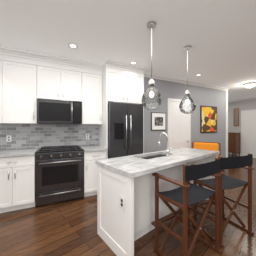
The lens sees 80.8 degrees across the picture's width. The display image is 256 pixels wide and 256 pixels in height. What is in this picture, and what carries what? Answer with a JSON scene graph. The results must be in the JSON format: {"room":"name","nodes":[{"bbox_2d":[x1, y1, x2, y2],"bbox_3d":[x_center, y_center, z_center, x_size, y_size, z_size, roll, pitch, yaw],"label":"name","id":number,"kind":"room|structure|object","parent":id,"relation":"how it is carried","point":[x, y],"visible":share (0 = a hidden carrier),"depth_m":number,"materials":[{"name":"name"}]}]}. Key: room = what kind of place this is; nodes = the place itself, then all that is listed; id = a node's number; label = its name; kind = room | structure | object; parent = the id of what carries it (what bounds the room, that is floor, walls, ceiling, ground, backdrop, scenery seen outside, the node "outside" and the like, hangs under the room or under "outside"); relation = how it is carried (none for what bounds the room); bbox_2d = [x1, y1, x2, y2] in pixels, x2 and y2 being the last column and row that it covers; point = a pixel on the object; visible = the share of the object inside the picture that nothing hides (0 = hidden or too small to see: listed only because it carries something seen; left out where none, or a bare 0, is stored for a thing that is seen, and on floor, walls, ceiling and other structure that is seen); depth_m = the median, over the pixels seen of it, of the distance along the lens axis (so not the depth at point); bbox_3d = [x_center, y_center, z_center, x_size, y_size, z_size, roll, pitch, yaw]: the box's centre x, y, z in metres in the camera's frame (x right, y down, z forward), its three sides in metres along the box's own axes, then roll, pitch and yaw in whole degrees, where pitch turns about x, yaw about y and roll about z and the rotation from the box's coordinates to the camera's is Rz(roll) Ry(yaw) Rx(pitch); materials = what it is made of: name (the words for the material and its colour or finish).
{"room":"kitchen","nodes":[
{"label":"kitchen","id":0,"kind":"room"},
{"bbox_2d":[0,124,98,149],"bbox_3d":[-1.609,-0.015,3.217,3.758,2.690,0.134,0,0,-26],"label":"wall","id":1,"kind":"structure","parent":0,"point":[22,136],"depth_m":3.10,"materials":[{"name":"grey tile"}]},
{"bbox_2d":[0,53,7,123],"bbox_3d":[-2.619,-0.659,2.484,1.059,1.160,0.338,0,0,-26],"label":"upper cabinet","id":2,"kind":"object","parent":1,"relation":"attached to","point":[3,56],"depth_m":2.55,"materials":[{"name":"white wood"}]},
{"bbox_2d":[8,53,39,123],"bbox_3d":[-1.966,-0.659,2.797,0.617,1.160,0.338,0,0,-26],"label":"upper cabinet","id":3,"kind":"object","parent":1,"relation":"attached to","point":[28,79],"depth_m":2.67,"materials":[{"name":"white wood"}]},
{"bbox_2d":[40,61,83,100],"bbox_3d":[-1.382,-0.891,3.077,0.792,0.698,0.338,0,0,-26],"label":"upper cabinet","id":4,"kind":"object","parent":1,"relation":"attached to","point":[57,81],"depth_m":2.93,"materials":[{"name":"white wood"}]},
{"bbox_2d":[37,98,81,123],"bbox_3d":[-1.358,-0.310,3.027,0.786,0.450,0.446,0,0,-26],"label":"microwave","id":5,"kind":"object","parent":4,"relation":"attached to","point":[50,111],"visible":0.98,"depth_m":2.85,"materials":[{"name":"black metal"}]},
{"bbox_2d":[80,69,102,124],"bbox_3d":[-0.853,-0.659,3.330,0.496,1.160,0.338,0,0,-26],"label":"upper cabinet","id":6,"kind":"object","parent":1,"relation":"attached to","point":[92,103],"depth_m":3.20,"materials":[{"name":"white wood"}]},
{"bbox_2d":[0,154,255,255],"bbox_3d":[1.964,1.380,2.937,9.960,0.100,9.040,0,0,-26],"label":"floor","id":7,"kind":"structure","parent":0,"point":[66,228],"depth_m":1.92,"materials":[{"name":"brown wood"}]},
{"bbox_2d":[0,149,37,212],"bbox_3d":[-1.970,0.890,2.627,0.653,0.880,0.642,0,0,-26],"label":"base cabinet","id":8,"kind":"object","parent":7,"relation":"on","point":[17,179],"depth_m":2.38,"materials":[{"name":"white wood"}]},
{"bbox_2d":[0,149,35,156],"bbox_3d":[-2.346,0.430,2.429,1.505,0.040,0.659,0,0,-26],"label":"countertop","id":9,"kind":"structure","parent":8,"relation":"on","point":[16,152],"depth_m":2.46,"materials":[{"name":"white stone"}]},
{"bbox_2d":[35,145,83,206],"bbox_3d":[-1.298,0.855,2.901,0.790,0.950,0.708,0,0,-26],"label":"range","id":10,"kind":"object","parent":7,"relation":"on","point":[59,173],"visible":1,"depth_m":2.63,"materials":[{"name":"black metal"}]},
{"bbox_2d":[84,149,106,196],"bbox_3d":[-0.760,0.890,3.207,0.439,0.880,0.642,0,0,-26],"label":"base cabinet","id":11,"kind":"object","parent":7,"relation":"on","point":[90,168],"depth_m":2.89,"materials":[{"name":"white wood"}]},
{"bbox_2d":[80,145,103,152],"bbox_3d":[-0.753,0.430,3.192,0.441,0.040,0.659,0,0,-26],"label":"countertop","id":12,"kind":"structure","parent":11,"relation":"on","point":[95,148],"depth_m":2.97,"materials":[{"name":"white stone"}]},
{"bbox_2d":[99,60,144,158],"bbox_3d":[-0.154,-0.015,3.491,0.894,2.689,0.652,0,0,-26],"label":"surround","id":13,"kind":"object","parent":7,"relation":"on","point":[122,82],"visible":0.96,"depth_m":3.22,"materials":[{"name":"white wood"}]},
{"bbox_2d":[108,101,142,158],"bbox_3d":[-0.138,0.402,3.402,0.768,1.857,0.730,0,0,-26],"label":"fridge","id":14,"kind":"object","parent":7,"relation":"on","point":[125,129],"visible":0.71,"depth_m":3.10,"materials":[{"name":"black metal"}]},
{"bbox_2d":[95,155,216,255],"bbox_3d":[0.591,0.893,2.281,2.014,0.875,0.661,0,0,-39],"label":"kitchen island","id":15,"kind":"object","parent":7,"relation":"on","point":[125,201],"depth_m":1.76,"materials":[{"name":"white wood"}]},
{"bbox_2d":[95,147,218,178],"bbox_3d":[0.603,0.433,2.277,2.050,0.043,0.700,0,0,-39],"label":"island countertop","id":16,"kind":"structure","parent":15,"relation":"on","point":[131,165],"depth_m":1.90,"materials":[{"name":"white stone"}]},
{"bbox_2d":[158,132,170,156],"bbox_3d":[0.545,0.238,2.232,0.108,0.346,0.190,0,0,-39],"label":"faucet","id":17,"kind":"object","parent":16,"relation":"on","point":[167,152],"visible":1,"depth_m":2.17,"materials":[{"name":"silver metal"}]},
{"bbox_2d":[151,158,221,255],"bbox_3d":[0.632,0.828,1.642,0.596,1.005,0.485,0,0,-33],"label":"chair","id":18,"kind":"object","parent":7,"relation":"on","point":[185,195],"visible":1,"depth_m":1.58,"materials":[{"name":"brown wood"}]},
{"bbox_2d":[192,141,220,157],"bbox_3d":[1.997,0.858,3.915,0.726,0.946,0.696,0,0,32],"label":"chair","id":19,"kind":"object","parent":7,"relation":"on","point":[212,146],"visible":0.25,"depth_m":4.02,"materials":[{"name":"orange fabric"}]},
{"bbox_2d":[190,153,253,247],"bbox_3d":[1.221,0.828,1.984,0.596,1.005,0.485,0,0,-22],"label":"chair","id":20,"kind":"object","parent":7,"relation":"on","point":[228,182],"visible":0.69,"depth_m":1.89,"materials":[{"name":"brown wood"}]},
{"bbox_2d":[228,132,239,156],"bbox_3d":[5.076,0.775,7.211,0.373,1.110,0.390,0,0,-26],"label":"console","id":21,"kind":"object","parent":7,"relation":"on","point":[233,142],"visible":0.98,"depth_m":7.10,"materials":[{"name":"brown wood"}]},
{"bbox_2d":[0,0,255,100],"bbox_3d":[1.964,-1.410,2.937,9.960,0.100,9.040,0,0,-26],"label":"ceiling","id":22,"kind":"structure","parent":0,"point":[218,37],"depth_m":2.19,"materials":[{"name":"white paint"}]},
{"bbox_2d":[68,43,77,48],"bbox_3d":[-0.911,-1.357,2.491,0.160,0.005,0.160,0,0,-26],"label":"recessed light","id":23,"kind":"object","parent":22,"relation":"in","point":[72,45],"visible":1,"depth_m":2.47,"materials":[{"name":"white"}]},
{"bbox_2d":[141,21,161,109],"bbox_3d":[0.309,-0.799,1.973,0.264,1.119,0.264,0,0,-26],"label":"pendant light","id":24,"kind":"object","parent":22,"relation":"hanging from","point":[151,25],"visible":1,"depth_m":1.97,"materials":[{"name":"clear glass"}]},
{"bbox_2d":[179,45,195,113],"bbox_3d":[1.003,-0.799,2.539,0.264,1.119,0.264,0,0,-26],"label":"pendant light","id":25,"kind":"object","parent":22,"relation":"hanging from","point":[187,98],"visible":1,"depth_m":2.53,"materials":[{"name":"clear glass"}]},
{"bbox_2d":[243,82,255,87],"bbox_3d":[3.747,-1.302,4.630,0.340,0.114,0.340,0,0,-26],"label":"flush ceiling light","id":26,"kind":"object","parent":22,"relation":"attached to","point":[250,85],"visible":1,"depth_m":4.54,"materials":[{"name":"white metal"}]},
{"bbox_2d":[144,77,225,157],"bbox_3d":[1.750,-0.015,4.654,3.542,2.690,0.443,0,0,-26],"label":"wall","id":27,"kind":"structure","parent":0,"point":[203,96],"depth_m":4.47,"materials":[{"name":"grey paint"}]},
{"bbox_2d":[151,112,165,129],"bbox_3d":[0.801,-0.172,3.939,0.470,0.467,0.025,0,0,-26],"label":"framed picture","id":28,"kind":"object","parent":27,"relation":"attached to","point":[158,120],"visible":0.92,"depth_m":3.92,"materials":[{"name":"grey"}]},
{"bbox_2d":[168,98,190,149],"bbox_3d":[1.474,0.260,4.236,0.852,2.140,0.072,0,0,-26],"label":"door","id":29,"kind":"structure","parent":27,"relation":"attached to","point":[179,128],"depth_m":4.24,"materials":[{"name":"white"}]},
{"bbox_2d":[144,73,228,90],"bbox_3d":[1.889,-1.317,4.439,3.607,0.084,0.065,0,0,-26],"label":"crown molding","id":30,"kind":"structure","parent":27,"relation":"attached to","point":[159,77],"depth_m":4.28,"materials":[{"name":"white wood"}]},
{"bbox_2d":[200,105,216,132],"bbox_3d":[2.579,-0.276,4.790,0.770,0.841,0.027,0,0,-26],"label":"framed poster","id":31,"kind":"object","parent":27,"relation":"attached to","point":[208,119],"visible":0.98,"depth_m":4.76,"materials":[{"name":"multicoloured paper"}]},
{"bbox_2d":[226,91,227,156],"bbox_3d":[2.642,0.028,4.828,1.758,2.604,0.016,0,0,-26],"label":"trim","id":32,"kind":"structure","parent":27,"relation":"attached to","point":[226,91],"depth_m":5.19,"materials":[{"name":"white paint"}]},
{"bbox_2d":[228,99,255,153],"bbox_3d":[6.375,-0.015,5.117,0.120,2.690,8.920,0,0,-26],"label":"wall","id":33,"kind":"structure","parent":0,"point":[245,105],"depth_m":7.22,"materials":[{"name":"grey paint"}]},
{"bbox_2d":[234,108,238,125],"bbox_3d":[5.247,-0.520,7.293,0.031,0.860,0.240,0,0,-26],"label":"mirror","id":34,"kind":"object","parent":33,"relation":"attached to","point":[236,116],"visible":1,"depth_m":7.27,"materials":[{"name":"brown wood"}]},
{"bbox_2d":[228,97,255,102],"bbox_3d":[6.317,-1.317,5.023,0.066,0.084,8.800,0,0,-26],"label":"crown molding","id":35,"kind":"structure","parent":33,"relation":"attached to","point":[251,98],"depth_m":7.03,"materials":[{"name":"white wood"}]},
{"bbox_2d":[241,110,255,157],"bbox_3d":[5.501,0.260,6.716,0.072,2.140,0.840,0,0,-26],"label":"door","id":36,"kind":"structure","parent":33,"relation":"attached to","point":[248,131],"depth_m":6.83,"materials":[{"name":"white"}]}
]}

